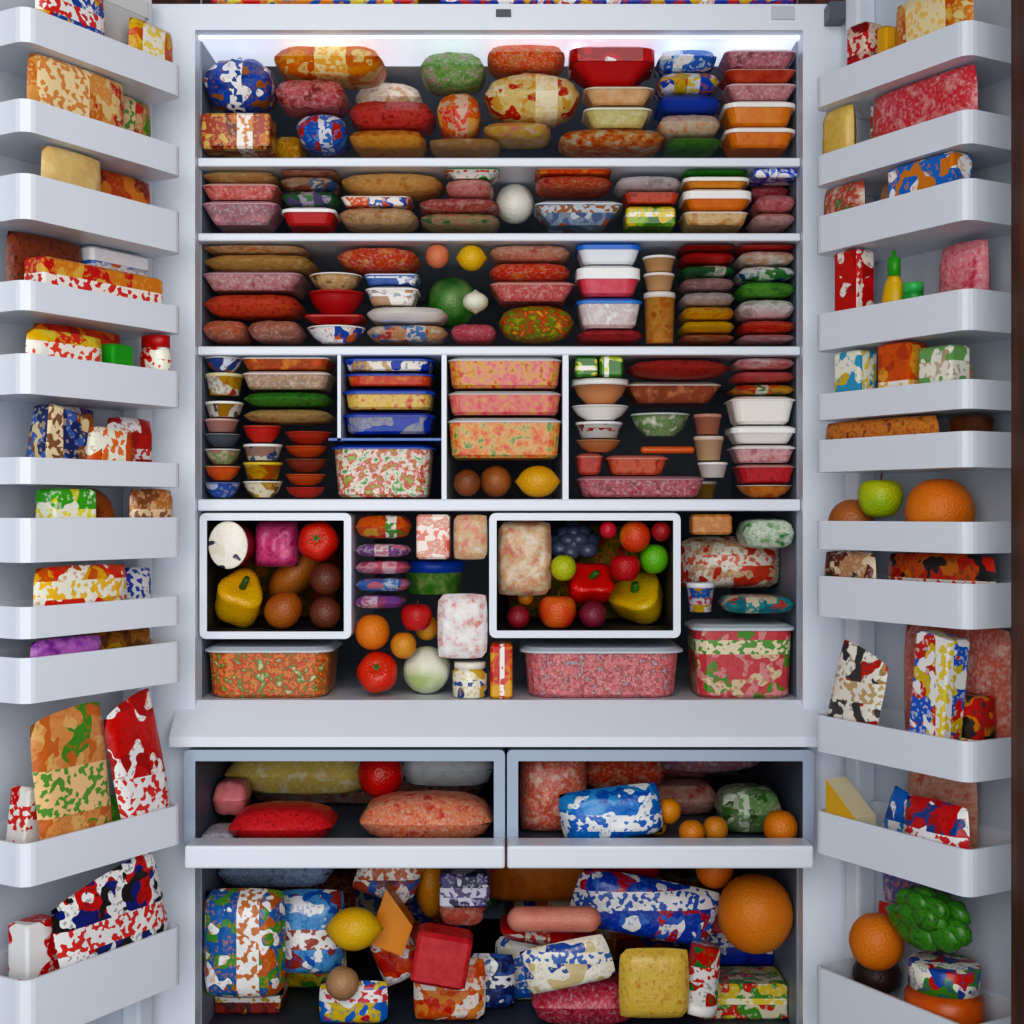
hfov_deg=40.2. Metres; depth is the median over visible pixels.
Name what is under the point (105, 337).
chip bag
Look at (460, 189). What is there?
package
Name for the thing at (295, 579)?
sweet potato
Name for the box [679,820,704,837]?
apricot
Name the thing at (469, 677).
jar
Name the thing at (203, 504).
shelf
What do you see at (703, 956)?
can
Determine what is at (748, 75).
trays
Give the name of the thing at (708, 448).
cups
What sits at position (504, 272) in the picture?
bag
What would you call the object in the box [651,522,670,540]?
lychee
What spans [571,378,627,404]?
bowl
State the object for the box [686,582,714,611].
cup
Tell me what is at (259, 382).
food tray
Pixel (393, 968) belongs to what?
package
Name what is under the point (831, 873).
refrigerator
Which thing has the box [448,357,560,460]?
tray stack
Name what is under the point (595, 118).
storage container
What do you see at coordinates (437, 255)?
peach
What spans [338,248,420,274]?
bag
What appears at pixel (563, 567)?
lime
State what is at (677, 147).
bag
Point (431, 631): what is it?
apricot
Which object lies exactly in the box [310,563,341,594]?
fruit
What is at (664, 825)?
apricot
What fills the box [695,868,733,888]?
orange
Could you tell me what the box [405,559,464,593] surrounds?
storage container
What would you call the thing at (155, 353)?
jar
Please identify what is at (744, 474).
storage container
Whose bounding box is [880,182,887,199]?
package
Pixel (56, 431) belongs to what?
food box
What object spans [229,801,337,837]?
bag
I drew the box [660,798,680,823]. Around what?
apricot
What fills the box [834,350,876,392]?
box
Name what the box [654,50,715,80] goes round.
bag
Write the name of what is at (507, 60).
bag
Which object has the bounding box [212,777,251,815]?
package
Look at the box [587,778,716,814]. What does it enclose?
bag
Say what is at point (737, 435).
storage container
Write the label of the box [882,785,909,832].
bag
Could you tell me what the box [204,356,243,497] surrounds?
bowls
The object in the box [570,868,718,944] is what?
package
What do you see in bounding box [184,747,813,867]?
drawers
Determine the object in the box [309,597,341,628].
fruit
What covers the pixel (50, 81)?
package
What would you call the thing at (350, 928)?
lemon
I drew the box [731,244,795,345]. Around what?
packages
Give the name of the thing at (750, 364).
package
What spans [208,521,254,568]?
tin can
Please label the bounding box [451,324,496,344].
package
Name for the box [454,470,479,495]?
fruit
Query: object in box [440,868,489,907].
food box
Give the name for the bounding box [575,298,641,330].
storage container
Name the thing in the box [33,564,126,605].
package
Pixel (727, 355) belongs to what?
shelf
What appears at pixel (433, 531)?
package
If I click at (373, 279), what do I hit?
food tray
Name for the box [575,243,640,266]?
storage container
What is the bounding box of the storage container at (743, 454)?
[727,445,795,463]
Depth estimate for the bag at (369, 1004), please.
1.79 m
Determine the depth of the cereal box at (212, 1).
1.75 m
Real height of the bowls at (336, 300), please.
0.086 m
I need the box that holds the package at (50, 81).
[27,52,124,128]
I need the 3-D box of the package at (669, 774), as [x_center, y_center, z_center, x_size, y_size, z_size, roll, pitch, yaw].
[0.246,0.377,2.068,0.082,0.031,0.090,0,0,0]
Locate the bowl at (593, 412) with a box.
[571,404,627,420]
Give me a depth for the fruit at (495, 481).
1.79 m
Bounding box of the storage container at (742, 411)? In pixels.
[724,397,794,425]
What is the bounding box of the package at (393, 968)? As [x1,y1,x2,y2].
[370,936,414,986]
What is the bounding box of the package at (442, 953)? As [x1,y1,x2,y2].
[410,922,473,989]
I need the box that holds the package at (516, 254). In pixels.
[489,245,569,265]
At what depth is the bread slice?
1.77 m
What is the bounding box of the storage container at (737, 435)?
[725,426,794,444]
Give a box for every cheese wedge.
[371,882,413,955]
[826,776,875,824]
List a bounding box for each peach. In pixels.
[426,244,448,267]
[619,521,650,551]
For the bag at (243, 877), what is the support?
in the refrigerator at (831, 873)
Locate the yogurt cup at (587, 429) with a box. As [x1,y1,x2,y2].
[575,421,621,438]
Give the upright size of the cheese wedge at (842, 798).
0.084 m
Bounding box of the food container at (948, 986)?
[904,951,984,1023]
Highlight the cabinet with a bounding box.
[1011,0,1023,1023]
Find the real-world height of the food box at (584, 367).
0.026 m
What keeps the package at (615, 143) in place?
on the refrigerator at (831, 873)
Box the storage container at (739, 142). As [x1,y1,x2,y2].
[720,127,794,157]
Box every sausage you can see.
[360,790,493,837]
[507,906,600,931]
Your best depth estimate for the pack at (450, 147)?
1.79 m
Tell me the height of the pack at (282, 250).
0.010 m
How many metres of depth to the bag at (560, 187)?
1.78 m
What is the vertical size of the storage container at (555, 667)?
0.064 m
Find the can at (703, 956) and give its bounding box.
[687,940,720,1017]
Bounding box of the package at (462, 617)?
[438,593,487,657]
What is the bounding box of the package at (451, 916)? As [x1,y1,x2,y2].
[440,906,484,925]
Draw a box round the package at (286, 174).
[281,170,341,185]
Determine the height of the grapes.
0.057 m
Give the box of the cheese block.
[877,25,895,53]
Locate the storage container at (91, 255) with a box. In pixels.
[81,246,148,275]
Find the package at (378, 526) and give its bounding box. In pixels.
[356,514,412,538]
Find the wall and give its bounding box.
[152,0,845,3]
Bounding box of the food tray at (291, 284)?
[203,272,311,299]
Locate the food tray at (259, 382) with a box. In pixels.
[243,372,336,393]
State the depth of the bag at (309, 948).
1.81 m
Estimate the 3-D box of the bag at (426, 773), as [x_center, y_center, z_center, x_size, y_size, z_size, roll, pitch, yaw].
[-0.087,0.343,1.912,0.128,0.055,0.099,0,0,0]
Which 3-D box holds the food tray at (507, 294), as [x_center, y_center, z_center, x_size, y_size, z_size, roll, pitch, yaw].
[0.026,-0.280,1.810,0.107,0.023,0.084,0,0,0]
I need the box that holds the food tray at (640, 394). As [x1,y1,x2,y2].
[624,382,720,406]
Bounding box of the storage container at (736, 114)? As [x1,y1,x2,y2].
[718,101,794,130]
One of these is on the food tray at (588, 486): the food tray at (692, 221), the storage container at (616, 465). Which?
the storage container at (616, 465)
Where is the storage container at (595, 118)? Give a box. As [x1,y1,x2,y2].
[582,107,651,129]
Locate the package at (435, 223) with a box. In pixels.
[421,214,499,232]
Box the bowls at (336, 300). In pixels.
[304,272,367,344]
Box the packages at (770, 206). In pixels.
[744,186,795,232]
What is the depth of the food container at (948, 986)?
1.51 m
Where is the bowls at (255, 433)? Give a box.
[243,425,282,497]
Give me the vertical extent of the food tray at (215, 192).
0.019 m
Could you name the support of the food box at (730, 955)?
in the refrigerator at (831, 873)
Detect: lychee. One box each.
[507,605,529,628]
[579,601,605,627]
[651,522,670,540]
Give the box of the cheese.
[823,104,855,153]
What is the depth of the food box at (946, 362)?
1.50 m
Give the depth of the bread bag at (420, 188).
1.78 m
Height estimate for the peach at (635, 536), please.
0.040 m
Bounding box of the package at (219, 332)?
[203,321,253,344]
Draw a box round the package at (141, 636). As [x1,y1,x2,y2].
[76,628,150,649]
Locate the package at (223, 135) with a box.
[201,113,276,157]
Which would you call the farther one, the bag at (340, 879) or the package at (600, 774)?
the bag at (340, 879)
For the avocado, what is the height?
0.057 m
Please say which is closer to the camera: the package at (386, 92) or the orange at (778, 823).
the orange at (778, 823)
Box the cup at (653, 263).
[642,255,674,272]
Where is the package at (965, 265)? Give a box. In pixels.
[939,240,990,292]
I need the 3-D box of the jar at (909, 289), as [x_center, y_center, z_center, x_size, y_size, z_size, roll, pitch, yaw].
[0.443,-0.224,1.546,0.024,0.058,0.026,0,0,0]
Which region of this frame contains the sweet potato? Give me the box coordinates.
[268,551,322,596]
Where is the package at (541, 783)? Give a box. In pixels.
[519,761,586,831]
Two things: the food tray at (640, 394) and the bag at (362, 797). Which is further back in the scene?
the bag at (362, 797)
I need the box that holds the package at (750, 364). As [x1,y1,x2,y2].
[729,358,794,372]
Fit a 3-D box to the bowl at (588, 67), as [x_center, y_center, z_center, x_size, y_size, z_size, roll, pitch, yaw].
[0.127,-0.568,1.810,0.109,0.045,0.085,0,0,0]
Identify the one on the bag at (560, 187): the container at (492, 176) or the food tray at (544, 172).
the food tray at (544, 172)
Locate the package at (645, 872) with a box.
[608,868,661,877]
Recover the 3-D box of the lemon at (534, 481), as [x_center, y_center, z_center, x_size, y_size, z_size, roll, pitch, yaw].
[0.033,-0.039,1.788,0.046,0.041,0.046,0,0,44]
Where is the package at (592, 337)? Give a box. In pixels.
[576,330,642,345]
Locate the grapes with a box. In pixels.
[551,521,599,562]
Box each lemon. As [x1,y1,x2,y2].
[324,907,383,950]
[456,245,486,270]
[515,466,560,496]
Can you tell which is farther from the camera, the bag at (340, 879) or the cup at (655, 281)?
the bag at (340, 879)
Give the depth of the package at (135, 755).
1.60 m
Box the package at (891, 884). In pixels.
[883,873,949,902]
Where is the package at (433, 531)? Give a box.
[416,514,450,558]
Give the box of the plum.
[600,522,615,537]
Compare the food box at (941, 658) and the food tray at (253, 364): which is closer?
the food box at (941, 658)
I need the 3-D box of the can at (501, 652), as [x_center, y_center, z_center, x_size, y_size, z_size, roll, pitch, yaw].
[-0.013,0.202,1.793,0.028,0.069,0.050,0,0,0]
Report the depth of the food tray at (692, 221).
1.77 m
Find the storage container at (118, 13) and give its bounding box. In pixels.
[103,0,148,44]
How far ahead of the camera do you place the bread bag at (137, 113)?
1.65 m
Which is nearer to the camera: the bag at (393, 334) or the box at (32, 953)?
the box at (32, 953)
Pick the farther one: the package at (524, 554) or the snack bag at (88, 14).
the package at (524, 554)
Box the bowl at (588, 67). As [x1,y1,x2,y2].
[568,47,654,88]
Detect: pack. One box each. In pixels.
[201,823,237,837]
[203,171,283,190]
[204,245,311,260]
[205,255,320,278]
[367,307,448,326]
[430,138,499,157]
[520,934,614,993]
[825,551,875,578]
[828,640,887,724]
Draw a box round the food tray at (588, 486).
[574,476,703,497]
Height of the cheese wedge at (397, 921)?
0.087 m
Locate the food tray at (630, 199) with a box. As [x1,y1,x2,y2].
[621,192,678,211]
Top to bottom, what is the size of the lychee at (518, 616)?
0.030 m
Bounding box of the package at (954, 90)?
[872,64,977,137]
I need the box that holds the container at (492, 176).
[445,169,499,184]
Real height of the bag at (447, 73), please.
0.050 m
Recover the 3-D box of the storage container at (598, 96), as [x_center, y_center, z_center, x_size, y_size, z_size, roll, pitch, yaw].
[0.136,-0.528,1.804,0.090,0.022,0.071,0,0,0]
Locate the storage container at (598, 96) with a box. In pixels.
[582,86,653,107]
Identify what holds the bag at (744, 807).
in the refrigerator at (831, 873)
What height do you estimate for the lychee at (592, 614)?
0.035 m
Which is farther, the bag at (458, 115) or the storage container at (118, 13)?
the bag at (458, 115)
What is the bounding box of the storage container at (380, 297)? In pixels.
[366,287,420,308]
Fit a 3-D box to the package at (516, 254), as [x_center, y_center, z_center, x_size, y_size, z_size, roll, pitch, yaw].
[0.023,-0.331,1.813,0.104,0.020,0.090,0,0,0]
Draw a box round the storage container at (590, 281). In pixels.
[575,266,639,299]
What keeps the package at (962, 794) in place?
in the refrigerator at (831, 873)
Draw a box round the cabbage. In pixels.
[426,277,473,328]
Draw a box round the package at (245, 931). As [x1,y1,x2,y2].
[204,888,285,997]
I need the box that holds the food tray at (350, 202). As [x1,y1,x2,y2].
[341,196,413,210]
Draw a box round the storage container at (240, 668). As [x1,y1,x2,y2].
[205,639,341,697]
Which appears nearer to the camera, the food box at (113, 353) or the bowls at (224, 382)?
the food box at (113, 353)
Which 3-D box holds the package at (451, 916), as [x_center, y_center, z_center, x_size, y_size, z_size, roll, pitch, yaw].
[-0.064,0.513,1.835,0.060,0.046,0.090,0,0,0]
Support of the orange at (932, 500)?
in the refrigerator at (831, 873)
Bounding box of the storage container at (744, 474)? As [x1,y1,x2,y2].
[731,465,795,483]
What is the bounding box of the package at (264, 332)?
[248,321,307,344]
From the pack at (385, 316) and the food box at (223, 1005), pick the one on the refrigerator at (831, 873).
the food box at (223, 1005)
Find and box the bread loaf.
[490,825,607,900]
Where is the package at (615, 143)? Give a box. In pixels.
[558,129,664,157]
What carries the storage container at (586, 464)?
on the food tray at (588, 486)
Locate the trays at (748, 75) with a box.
[717,50,795,105]
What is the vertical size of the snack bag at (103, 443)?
0.062 m
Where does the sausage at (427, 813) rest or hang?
in the refrigerator at (831, 873)
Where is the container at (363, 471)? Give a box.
[331,445,436,497]
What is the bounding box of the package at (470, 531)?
[454,515,487,558]
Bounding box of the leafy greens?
[885,885,971,953]
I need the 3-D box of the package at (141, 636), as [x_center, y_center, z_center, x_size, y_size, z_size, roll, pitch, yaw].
[-0.463,0.166,1.629,0.020,0.061,0.120,0,0,31]
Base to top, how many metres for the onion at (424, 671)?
0.062 m
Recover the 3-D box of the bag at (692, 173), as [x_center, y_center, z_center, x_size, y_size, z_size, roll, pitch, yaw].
[0.260,-0.432,1.813,0.080,0.005,0.090,0,0,0]
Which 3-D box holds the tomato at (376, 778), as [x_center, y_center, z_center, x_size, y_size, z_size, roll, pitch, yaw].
[-0.172,0.343,1.833,0.060,0.060,0.060,0,0,0]
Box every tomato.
[298,521,338,561]
[357,651,397,692]
[357,761,403,797]
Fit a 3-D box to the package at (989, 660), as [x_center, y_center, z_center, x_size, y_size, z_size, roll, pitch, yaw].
[0.500,0.201,1.576,0.020,0.153,0.158,0,0,-29]
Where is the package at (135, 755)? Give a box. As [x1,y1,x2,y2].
[103,688,170,818]
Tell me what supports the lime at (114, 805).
in the refrigerator at (831, 873)
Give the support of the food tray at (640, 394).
in the refrigerator at (831, 873)
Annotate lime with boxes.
[110,795,120,821]
[551,555,575,580]
[639,544,668,573]
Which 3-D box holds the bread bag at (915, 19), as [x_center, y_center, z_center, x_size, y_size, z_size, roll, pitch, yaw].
[0.457,-0.524,1.518,0.020,0.084,0.111,0,0,-30]
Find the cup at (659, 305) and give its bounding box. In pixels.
[643,291,674,344]
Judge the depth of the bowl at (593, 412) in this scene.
1.78 m
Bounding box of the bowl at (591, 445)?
[577,439,619,452]
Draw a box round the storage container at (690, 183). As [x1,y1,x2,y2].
[678,177,748,192]
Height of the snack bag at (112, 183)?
0.085 m
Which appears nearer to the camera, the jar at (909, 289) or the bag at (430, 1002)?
the jar at (909, 289)
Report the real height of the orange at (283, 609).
0.049 m
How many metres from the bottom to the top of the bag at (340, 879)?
0.111 m
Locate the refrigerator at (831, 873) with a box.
[0,0,1010,1023]
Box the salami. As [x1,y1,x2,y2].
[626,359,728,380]
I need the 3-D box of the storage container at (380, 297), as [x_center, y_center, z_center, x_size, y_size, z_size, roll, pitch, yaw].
[-0.153,-0.274,1.803,0.067,0.022,0.070,0,0,0]
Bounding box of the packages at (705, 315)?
[676,245,734,345]
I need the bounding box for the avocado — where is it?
[852,960,901,993]
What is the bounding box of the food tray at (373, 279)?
[364,273,420,288]
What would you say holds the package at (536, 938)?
in the refrigerator at (831, 873)
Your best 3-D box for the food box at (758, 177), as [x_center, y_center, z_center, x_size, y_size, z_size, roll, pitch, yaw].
[0.333,-0.429,1.793,0.055,0.011,0.050,0,0,0]
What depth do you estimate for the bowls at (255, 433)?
1.77 m
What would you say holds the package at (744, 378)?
on the bag at (746, 390)
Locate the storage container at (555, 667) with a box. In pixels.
[519,638,682,696]
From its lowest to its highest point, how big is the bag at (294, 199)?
0.018 m
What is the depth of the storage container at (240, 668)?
1.77 m
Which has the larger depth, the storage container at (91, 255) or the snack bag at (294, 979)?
the snack bag at (294, 979)
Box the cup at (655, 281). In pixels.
[643,272,673,291]
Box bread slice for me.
[689,514,731,534]
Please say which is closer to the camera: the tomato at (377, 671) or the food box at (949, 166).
the food box at (949, 166)
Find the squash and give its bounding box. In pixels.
[415,868,440,917]
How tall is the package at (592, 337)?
0.014 m
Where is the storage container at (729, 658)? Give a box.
[684,619,793,697]
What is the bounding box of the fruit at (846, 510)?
[828,499,874,520]
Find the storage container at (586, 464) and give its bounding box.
[575,454,602,475]
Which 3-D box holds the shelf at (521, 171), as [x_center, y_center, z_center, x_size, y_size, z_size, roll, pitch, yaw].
[-0.016,-0.441,2.016,0.759,0.011,0.508,0,0,0]
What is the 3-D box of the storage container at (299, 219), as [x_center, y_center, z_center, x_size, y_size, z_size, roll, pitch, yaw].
[-0.258,-0.375,1.803,0.070,0.022,0.070,0,0,0]
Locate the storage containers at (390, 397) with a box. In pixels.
[343,358,436,436]
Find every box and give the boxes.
[6,785,39,842]
[8,914,58,979]
[24,256,161,303]
[26,404,89,458]
[35,489,95,517]
[101,343,132,365]
[211,0,420,3]
[215,972,287,1013]
[439,0,794,3]
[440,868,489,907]
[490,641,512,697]
[574,357,597,378]
[597,357,622,377]
[623,207,675,232]
[679,932,772,965]
[699,966,787,1018]
[711,914,721,932]
[748,169,796,185]
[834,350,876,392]
[835,249,873,310]
[847,21,882,64]
[870,105,873,138]
[878,341,926,387]
[888,151,971,197]
[909,630,969,739]
[919,345,969,383]
[949,415,993,431]
[961,692,994,740]
[970,364,972,378]
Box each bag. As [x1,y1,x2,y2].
[6,231,82,280]
[26,329,101,361]
[30,635,101,657]
[33,323,120,343]
[35,0,104,35]
[41,145,100,191]
[60,406,93,426]
[85,427,132,460]
[100,168,150,204]
[107,417,151,461]
[124,95,150,136]
[125,567,150,599]
[128,17,172,62]
[203,57,278,112]
[218,868,334,886]
[224,761,362,794]
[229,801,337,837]
[244,392,334,408]
[244,410,335,424]
[252,761,492,803]
[255,521,298,566]
[274,46,386,89]
[276,137,306,157]
[281,177,342,197]
[281,868,476,932]
[282,191,342,212]
[283,889,344,972]
[288,950,346,986]
[296,115,350,155]
[319,980,387,1022]
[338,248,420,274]
[340,208,418,232]
[342,173,443,201]
[367,325,449,344]
[402,761,493,785]
[414,958,485,1019]
[421,52,485,96]
[437,93,481,138]
[470,953,514,1007]
[487,45,564,78]
[487,899,502,906]
[489,264,569,282]
[495,936,538,998]
[498,306,573,343]
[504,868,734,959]
[535,176,610,198]
[559,783,662,837]
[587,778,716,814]
[614,176,680,198]
[619,948,688,1017]
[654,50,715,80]
[654,73,719,102]
[654,95,720,122]
[655,115,719,145]
[664,138,721,157]
[680,170,746,183]
[713,783,781,832]
[717,594,794,613]
[727,385,794,396]
[735,519,794,548]
[824,181,865,214]
[878,901,889,914]
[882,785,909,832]
[888,553,995,583]
[896,0,973,45]
[904,795,970,848]
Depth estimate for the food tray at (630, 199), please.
1.77 m
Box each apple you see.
[539,590,576,628]
[610,551,639,580]
[858,473,903,516]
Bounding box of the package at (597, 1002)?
[531,971,629,1023]
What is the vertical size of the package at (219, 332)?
0.027 m
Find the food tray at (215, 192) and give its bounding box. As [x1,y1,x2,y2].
[202,184,283,206]
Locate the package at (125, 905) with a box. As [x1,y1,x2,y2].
[51,852,168,967]
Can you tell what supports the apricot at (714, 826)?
in the refrigerator at (831, 873)
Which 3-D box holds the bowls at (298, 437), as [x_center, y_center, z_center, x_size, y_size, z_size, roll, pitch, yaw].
[-0.261,-0.060,1.798,0.060,0.084,0.060,0,0,0]
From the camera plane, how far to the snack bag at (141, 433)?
1.65 m
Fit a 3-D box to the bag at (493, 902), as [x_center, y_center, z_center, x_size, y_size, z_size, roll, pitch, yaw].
[-0.046,0.554,2.090,0.080,0.063,0.080,0,0,0]
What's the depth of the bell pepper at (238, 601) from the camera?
1.78 m
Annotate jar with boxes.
[140,335,171,370]
[452,660,486,697]
[901,281,923,299]
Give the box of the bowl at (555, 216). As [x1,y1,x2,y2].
[534,201,621,232]
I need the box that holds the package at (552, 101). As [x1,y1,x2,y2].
[484,73,579,127]
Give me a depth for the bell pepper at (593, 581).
1.80 m
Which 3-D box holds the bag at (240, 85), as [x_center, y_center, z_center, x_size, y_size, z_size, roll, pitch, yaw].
[-0.349,-0.549,1.813,0.088,0.074,0.090,0,0,0]
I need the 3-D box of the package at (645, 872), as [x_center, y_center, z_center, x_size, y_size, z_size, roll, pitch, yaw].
[0.165,0.478,1.915,0.075,0.041,0.090,0,0,0]
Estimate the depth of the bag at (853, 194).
1.62 m
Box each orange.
[264,591,302,628]
[355,615,389,649]
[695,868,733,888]
[717,874,792,953]
[763,810,797,837]
[849,913,904,970]
[905,479,975,521]
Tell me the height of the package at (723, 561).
0.070 m
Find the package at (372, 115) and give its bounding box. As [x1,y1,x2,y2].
[350,101,435,137]
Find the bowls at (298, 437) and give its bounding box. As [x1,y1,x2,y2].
[285,431,331,497]
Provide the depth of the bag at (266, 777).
1.87 m
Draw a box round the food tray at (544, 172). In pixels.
[534,168,611,182]
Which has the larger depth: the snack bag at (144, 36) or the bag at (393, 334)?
the bag at (393, 334)
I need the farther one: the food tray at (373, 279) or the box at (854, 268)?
the food tray at (373, 279)
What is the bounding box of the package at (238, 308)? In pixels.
[204,295,306,322]
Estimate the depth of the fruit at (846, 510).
1.63 m
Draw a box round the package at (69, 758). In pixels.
[30,702,111,839]
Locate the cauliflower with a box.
[495,184,534,223]
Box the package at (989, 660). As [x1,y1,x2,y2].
[904,624,1010,737]
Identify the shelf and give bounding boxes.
[198,158,799,232]
[198,233,799,300]
[198,346,799,389]
[198,499,799,510]
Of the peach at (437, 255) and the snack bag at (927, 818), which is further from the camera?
the peach at (437, 255)
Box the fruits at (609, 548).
[505,522,658,619]
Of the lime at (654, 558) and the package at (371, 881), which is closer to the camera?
the lime at (654, 558)
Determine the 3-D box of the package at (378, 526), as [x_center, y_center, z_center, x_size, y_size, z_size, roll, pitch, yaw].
[-0.165,0.019,1.813,0.071,0.031,0.090,0,0,0]
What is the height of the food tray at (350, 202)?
0.012 m
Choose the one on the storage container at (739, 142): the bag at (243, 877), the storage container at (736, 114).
the storage container at (736, 114)
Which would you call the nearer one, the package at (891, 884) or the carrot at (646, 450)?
the package at (891, 884)
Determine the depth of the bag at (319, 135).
1.78 m
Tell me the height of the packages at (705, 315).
0.122 m
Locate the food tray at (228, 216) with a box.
[202,201,284,232]
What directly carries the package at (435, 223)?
on the refrigerator at (831, 873)
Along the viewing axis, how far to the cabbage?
1.86 m
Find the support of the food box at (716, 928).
in the refrigerator at (831, 873)
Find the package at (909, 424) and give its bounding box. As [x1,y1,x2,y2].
[825,416,938,439]
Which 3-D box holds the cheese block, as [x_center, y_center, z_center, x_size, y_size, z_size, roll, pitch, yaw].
[0.427,-0.514,1.579,0.031,0.064,0.026,0,0,0]
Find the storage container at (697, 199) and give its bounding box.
[678,189,750,212]
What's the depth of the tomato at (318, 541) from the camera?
1.77 m
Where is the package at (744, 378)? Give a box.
[726,372,794,385]
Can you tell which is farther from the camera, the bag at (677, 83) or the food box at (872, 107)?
the bag at (677, 83)
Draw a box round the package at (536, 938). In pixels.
[500,912,594,945]
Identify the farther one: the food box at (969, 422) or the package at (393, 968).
the package at (393, 968)
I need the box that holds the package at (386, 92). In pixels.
[355,82,423,103]
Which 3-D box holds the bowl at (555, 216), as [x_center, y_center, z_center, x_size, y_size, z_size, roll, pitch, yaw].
[0.085,-0.380,1.812,0.111,0.028,0.087,0,0,0]
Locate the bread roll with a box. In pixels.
[326,966,358,1000]
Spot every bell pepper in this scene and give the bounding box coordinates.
[215,568,261,627]
[566,563,614,603]
[608,571,662,624]
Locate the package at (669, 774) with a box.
[663,770,706,778]
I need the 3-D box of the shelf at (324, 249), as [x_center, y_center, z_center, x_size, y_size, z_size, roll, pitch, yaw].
[-0.016,-0.346,2.016,0.759,0.010,0.508,0,0,0]
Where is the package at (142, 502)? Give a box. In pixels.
[128,489,172,517]
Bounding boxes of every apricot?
[391,632,415,658]
[415,616,437,639]
[517,596,533,604]
[651,823,666,835]
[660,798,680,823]
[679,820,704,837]
[703,816,727,837]
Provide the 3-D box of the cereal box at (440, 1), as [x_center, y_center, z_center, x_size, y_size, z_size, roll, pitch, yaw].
[0.131,-0.752,1.786,0.445,0.234,0.070,0,0,0]
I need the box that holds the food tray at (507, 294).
[490,282,574,307]
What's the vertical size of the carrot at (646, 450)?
0.009 m
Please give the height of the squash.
0.104 m
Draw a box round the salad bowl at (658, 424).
[630,412,688,436]
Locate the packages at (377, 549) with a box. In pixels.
[355,543,411,607]
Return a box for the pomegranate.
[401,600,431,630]
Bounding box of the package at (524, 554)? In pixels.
[497,521,551,595]
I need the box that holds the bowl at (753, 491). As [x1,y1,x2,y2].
[736,485,791,497]
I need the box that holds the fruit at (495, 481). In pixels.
[480,466,510,496]
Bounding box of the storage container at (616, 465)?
[603,456,667,475]
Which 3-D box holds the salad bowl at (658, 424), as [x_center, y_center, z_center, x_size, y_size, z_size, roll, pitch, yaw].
[0.191,-0.112,1.806,0.076,0.028,0.075,0,0,0]
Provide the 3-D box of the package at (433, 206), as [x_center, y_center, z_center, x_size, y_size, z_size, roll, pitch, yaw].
[-0.067,-0.391,1.813,0.102,0.017,0.090,0,0,0]
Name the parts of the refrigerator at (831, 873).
door panel, interior light panel, door panel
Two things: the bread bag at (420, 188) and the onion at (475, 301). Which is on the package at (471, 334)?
the onion at (475, 301)
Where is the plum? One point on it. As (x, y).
(607, 529)
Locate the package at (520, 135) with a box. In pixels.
[483,122,550,148]
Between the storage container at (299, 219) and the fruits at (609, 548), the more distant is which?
the fruits at (609, 548)
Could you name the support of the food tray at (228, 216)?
on the refrigerator at (831, 873)
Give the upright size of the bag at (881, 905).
0.032 m
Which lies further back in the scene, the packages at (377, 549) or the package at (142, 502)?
the packages at (377, 549)
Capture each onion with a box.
[403,646,450,692]
[463,289,487,314]
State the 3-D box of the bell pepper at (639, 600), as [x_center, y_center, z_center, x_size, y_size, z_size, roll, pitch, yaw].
[0.165,0.113,1.855,0.074,0.071,0.086,0,0,23]
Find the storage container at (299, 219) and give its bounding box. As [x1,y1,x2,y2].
[282,207,340,232]
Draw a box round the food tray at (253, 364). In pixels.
[242,357,336,373]
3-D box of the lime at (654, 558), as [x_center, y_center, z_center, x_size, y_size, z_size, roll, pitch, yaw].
[0.183,0.061,1.806,0.038,0.038,0.038,0,0,0]
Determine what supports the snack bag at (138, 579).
in the refrigerator at (831, 873)
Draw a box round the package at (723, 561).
[681,536,778,587]
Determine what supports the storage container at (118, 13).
in the refrigerator at (831, 873)
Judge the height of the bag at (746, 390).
0.013 m
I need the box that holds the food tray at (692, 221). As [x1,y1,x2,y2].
[678,211,747,232]
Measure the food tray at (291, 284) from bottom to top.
0.022 m
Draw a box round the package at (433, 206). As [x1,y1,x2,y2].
[420,198,499,216]
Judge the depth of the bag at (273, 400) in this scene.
1.78 m
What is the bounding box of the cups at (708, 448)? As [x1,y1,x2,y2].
[693,414,727,498]
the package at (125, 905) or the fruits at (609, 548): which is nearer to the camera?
the package at (125, 905)
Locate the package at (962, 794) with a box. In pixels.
[908,771,977,848]
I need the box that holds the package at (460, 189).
[446,180,493,199]
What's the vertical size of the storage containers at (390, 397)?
0.096 m
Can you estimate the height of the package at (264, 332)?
0.027 m
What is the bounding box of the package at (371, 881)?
[352,868,423,904]
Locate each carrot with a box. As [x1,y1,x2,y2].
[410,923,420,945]
[641,447,693,453]
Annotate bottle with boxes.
[881,250,902,302]
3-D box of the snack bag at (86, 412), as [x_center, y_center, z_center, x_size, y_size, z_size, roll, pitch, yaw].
[-0.512,-0.078,1.611,0.020,0.088,0.084,0,0,31]
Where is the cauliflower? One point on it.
(516, 203)
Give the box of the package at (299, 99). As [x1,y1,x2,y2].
[275,80,349,118]

